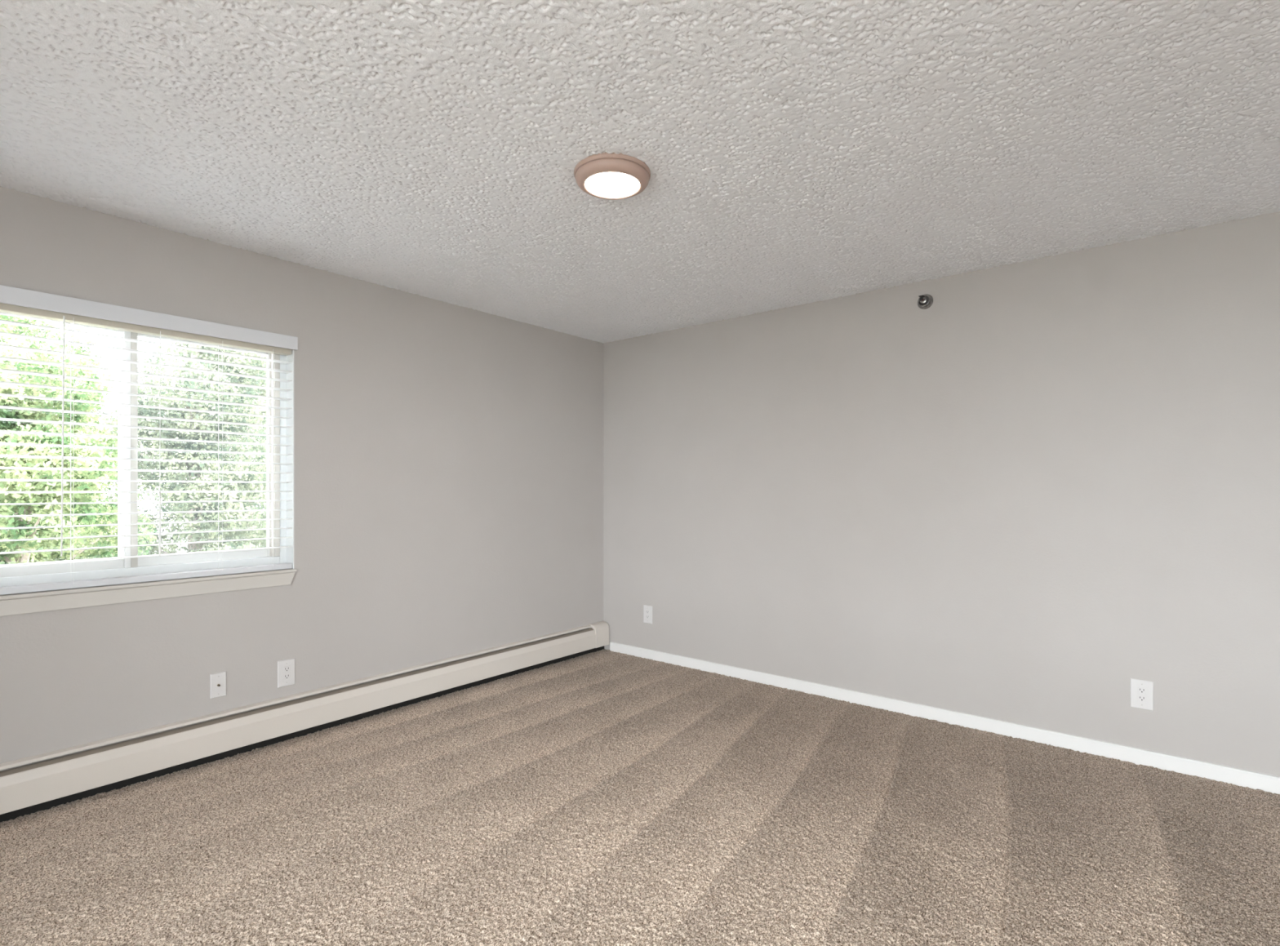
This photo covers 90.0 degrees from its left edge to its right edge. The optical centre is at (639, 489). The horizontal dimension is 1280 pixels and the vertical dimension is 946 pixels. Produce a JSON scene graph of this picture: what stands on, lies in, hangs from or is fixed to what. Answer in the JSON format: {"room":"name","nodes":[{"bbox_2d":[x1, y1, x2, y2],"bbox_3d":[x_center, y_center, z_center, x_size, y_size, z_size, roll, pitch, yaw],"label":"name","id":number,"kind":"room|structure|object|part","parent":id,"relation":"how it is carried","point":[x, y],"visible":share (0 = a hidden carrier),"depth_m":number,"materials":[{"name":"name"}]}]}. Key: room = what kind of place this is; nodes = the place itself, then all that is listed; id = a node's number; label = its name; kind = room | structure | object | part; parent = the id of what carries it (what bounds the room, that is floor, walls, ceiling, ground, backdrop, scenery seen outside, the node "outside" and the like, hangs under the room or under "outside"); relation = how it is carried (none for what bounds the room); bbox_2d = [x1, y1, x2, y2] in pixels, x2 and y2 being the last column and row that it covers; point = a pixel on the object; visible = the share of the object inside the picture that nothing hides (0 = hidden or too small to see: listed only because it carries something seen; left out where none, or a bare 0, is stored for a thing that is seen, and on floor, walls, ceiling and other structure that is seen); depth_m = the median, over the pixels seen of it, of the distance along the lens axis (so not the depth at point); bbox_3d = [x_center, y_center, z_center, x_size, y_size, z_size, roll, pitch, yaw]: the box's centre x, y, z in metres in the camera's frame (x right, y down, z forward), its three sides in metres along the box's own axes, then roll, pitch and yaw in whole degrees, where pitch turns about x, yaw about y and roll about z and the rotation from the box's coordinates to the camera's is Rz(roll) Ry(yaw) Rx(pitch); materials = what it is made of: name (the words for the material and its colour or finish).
{"room":"empty bedroom","nodes":[
{"label":"empty bedroom","id":0,"kind":"room"},
{"bbox_2d":[0,186,603,764],"bbox_3d":[-2.341,0.028,2.712,0.150,2.590,6.600,0,0,39],"label":"wall","id":1,"kind":"structure","parent":0,"point":[448,458],"depth_m":3.52,"materials":[{"name":"grey paint"}]},
{"bbox_2d":[0,311,296,616],"bbox_3d":[-2.240,-0.142,2.820,0.170,1.260,1.323,0,0,39],"label":"window","id":2,"kind":"structure","parent":1,"relation":"in","point":[12,575],"depth_m":2.86,"materials":[{"name":"white paint"}]},
{"bbox_3d":[-2.458,-0.192,2.613,0.023,1.087,0.656,0,0,39],"label":"sash","id":3,"kind":"part","parent":2,"relation":"part of","materials":[{"name":"white plastic"}]},
{"bbox_3d":[-2.215,0.418,2.799,0.105,0.015,1.323,0,0,39],"label":"sill","id":4,"kind":"part","parent":2,"relation":"part of","materials":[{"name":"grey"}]},
{"bbox_2d":[0,284,297,595],"bbox_3d":[-2.206,-0.185,2.789,0.084,1.186,1.335,0,0,39],"label":"window blind","id":5,"kind":"object","parent":2,"relation":"attached to","point":[14,300],"visible":1,"depth_m":2.78,"materials":[{"name":"white plastic"}]},
{"bbox_3d":[-2.341,-0.155,2.641,0.056,1.093,0.002,0,0,39],"label":"ladder cord","id":6,"kind":"part","parent":5,"relation":"part of","materials":[{"name":"white fabric"}]},
{"bbox_3d":[-2.214,0.395,2.797,0.054,0.026,1.299,0,0,39],"label":"rail","id":7,"kind":"part","parent":5,"relation":"part of","materials":[{"name":"white plastic"}]},
{"bbox_3d":[-2.133,-0.344,2.846,0.003,0.715,0.005,0,0,39],"label":"lift cord","id":8,"kind":"part","parent":5,"relation":"part of","materials":[{"name":"white fabric"}]},
{"bbox_3d":[-1.861,-0.155,3.230,0.056,1.093,0.002,0,0,39],"label":"ladder cord","id":9,"kind":"part","parent":5,"relation":"part of","materials":[{"name":"white fabric"}]},
{"bbox_3d":[-2.104,-0.192,3.089,0.024,1.087,0.650,0,0,39],"label":"sash","id":10,"kind":"part","parent":2,"relation":"part of","materials":[{"name":"white plastic"}]},
{"bbox_2d":[209,671,226,698],"bbox_3d":[-1.984,0.925,3.017,0.016,0.114,0.066,0,0,39],"label":"outlet","id":11,"kind":"object","parent":1,"relation":"attached to","point":[217,681],"visible":1,"depth_m":3.02,"materials":[{"name":"white plastic"}]},
{"bbox_2d":[277,657,294,688],"bbox_3d":[-1.796,0.935,3.254,0.008,0.133,0.083,0,0,39],"label":"power outlet","id":12,"kind":"object","parent":1,"relation":"attached to","point":[286,668],"visible":1,"depth_m":3.25,"materials":[{"name":"white plastic"}]},
{"bbox_2d":[283,666,290,679],"bbox_3d":[-1.794,0.935,3.253,0.003,0.067,0.033,0,0,39],"label":"receptacle","id":13,"kind":"object","parent":12,"relation":"attached to","point":[286,669],"depth_m":3.25,"materials":[{"name":"white plastic"}]},
{"bbox_2d":[0,621,608,822],"bbox_3d":[-1.765,1.165,3.241,0.073,0.229,4.748,0,0,39],"label":"baseboard heater","id":14,"kind":"object","parent":1,"relation":"attached to","point":[28,785],"visible":1,"depth_m":3.08,"materials":[{"name":"white metal"}]},
{"bbox_2d":[0,0,1279,343],"bbox_3d":[-0.075,-1.163,0.862,5.700,0.008,6.300,0,0,39],"label":"ceiling","id":15,"kind":"structure","parent":0,"point":[796,153],"depth_m":2.06,"materials":[{"name":"white paint"}]},
{"bbox_2d":[573,151,650,199],"bbox_3d":[-0.102,-1.139,2.355,0.282,0.056,0.282,0,0,39],"label":"ceiling lamp","id":16,"kind":"object","parent":15,"relation":"attached to","point":[604,175],"visible":1,"depth_m":2.29,"materials":[{"name":"beige"}]},
{"bbox_2d":[584,172,639,197],"bbox_3d":[-0.102,-1.126,2.355,0.205,0.030,0.205,0,0,39],"label":"diffuser","id":17,"kind":"object","parent":16,"relation":"attached to","point":[597,184],"depth_m":2.34,"materials":[{"name":"white glass"}]},
{"bbox_2d":[0,648,1279,945],"bbox_3d":[-0.075,1.278,0.862,5.700,0.014,6.300,0,0,39],"label":"floor","id":18,"kind":"structure","parent":0,"point":[603,797],"depth_m":2.34,"materials":[{"name":"brown carpet"}]},
{"bbox_2d":[603,211,1279,777],"bbox_3d":[2.023,0.028,3.313,5.850,2.590,0.150,0,0,39],"label":"wall","id":19,"kind":"structure","parent":0,"point":[1031,492],"depth_m":3.37,"materials":[{"name":"grey paint"}]},
{"bbox_2d":[643,604,652,623],"bbox_3d":[0.059,0.944,4.814,0.083,0.133,0.008,0,0,39],"label":"power outlet","id":20,"kind":"object","parent":19,"relation":"attached to","point":[647,610],"visible":1,"depth_m":4.81,"materials":[{"name":"white plastic"}]},
{"bbox_2d":[645,609,648,619],"bbox_3d":[0.057,0.944,4.812,0.033,0.067,0.003,0,0,39],"label":"receptacle","id":21,"kind":"object","parent":20,"relation":"attached to","point":[646,611],"depth_m":4.81,"materials":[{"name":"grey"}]},
{"bbox_2d":[917,293,933,309],"bbox_3d":[1.562,-1.043,3.535,0.084,0.084,0.088,0,0,39],"label":"sprinkler head","id":22,"kind":"object","parent":19,"relation":"attached to","point":[925,301],"visible":1,"depth_m":3.54},
{"bbox_2d":[609,641,1279,794],"bbox_3d":[1.944,1.244,3.272,5.621,0.078,0.012,0,0,39],"label":"baseboard","id":23,"kind":"structure","parent":19,"relation":"attached to","point":[1240,777],"depth_m":3.34,"materials":[{"name":"white paint"}]},
{"bbox_2d":[1130,678,1153,711],"bbox_3d":[2.324,0.952,2.965,0.085,0.133,0.008,0,0,39],"label":"power outlet","id":24,"kind":"object","parent":19,"relation":"attached to","point":[1141,691],"visible":1,"depth_m":2.96,"materials":[{"name":"white plastic"}]},
{"bbox_2d":[1137,686,1146,702],"bbox_3d":[2.322,0.952,2.963,0.033,0.067,0.003,0,0,39],"label":"receptacle","id":25,"kind":"object","parent":24,"relation":"attached to","point":[1141,691],"depth_m":2.96,"materials":[{"name":"white plastic"}]},
{"label":"outside","id":26,"kind":"structure","parent":0,"visible":0},
{"bbox_2d":[111,534,187,553],"bbox_3d":[-11.910,4.273,14.590,110.000,0.200,120.000,0,0,39],"label":"ground","id":27,"kind":"structure","parent":26,"point":[163,535],"depth_m":47.11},
{"bbox_2d":[0,316,64,528],"bbox_3d":[-13.876,-0.090,13.624,3.471,8.526,3.579,0,0,39],"label":"tree","id":28,"kind":"object","parent":27,"relation":"on","point":[47,324],"visible":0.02,"depth_m":13.83,"materials":[{"name":"green plant"}]},
{"bbox_2d":[0,331,156,564],"bbox_3d":[-5.929,1.323,6.285,2.390,5.701,2.252,0,0,4],"label":"tree","id":29,"kind":"object","parent":27,"relation":"on","point":[5,498],"visible":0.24,"depth_m":6.06,"materials":[{"name":"green plant"}]},
{"bbox_2d":[0,314,159,560],"bbox_3d":[-9.917,0.605,10.187,3.946,7.136,3.356,0,0,39],"label":"tree","id":30,"kind":"object","parent":27,"relation":"on","point":[21,330],"visible":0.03,"depth_m":10.25,"materials":[{"name":"green plant"}]},
{"bbox_2d":[33,341,266,561],"bbox_3d":[-6.284,0.522,9.047,3.508,7.302,2.790,0,0,-9],"label":"tree","id":31,"kind":"object","parent":27,"relation":"on","point":[182,455],"visible":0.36,"depth_m":8.69,"materials":[{"name":"green plant"}]},
{"bbox_2d":[143,384,266,548],"bbox_3d":[-10.808,-0.513,17.465,4.032,9.373,4.234,0,0,32],"label":"tree","id":32,"kind":"object","parent":27,"relation":"on","point":[242,458],"visible":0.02,"depth_m":16.45,"materials":[{"name":"green plant"}]},
{"bbox_2d":[154,348,266,553],"bbox_3d":[-7.935,0.180,13.231,3.692,7.985,2.798,0,0,-7],"label":"tree","id":33,"kind":"object","parent":27,"relation":"on","point":[264,391],"visible":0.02,"depth_m":12.95,"materials":[{"name":"green plant"}]}
]}

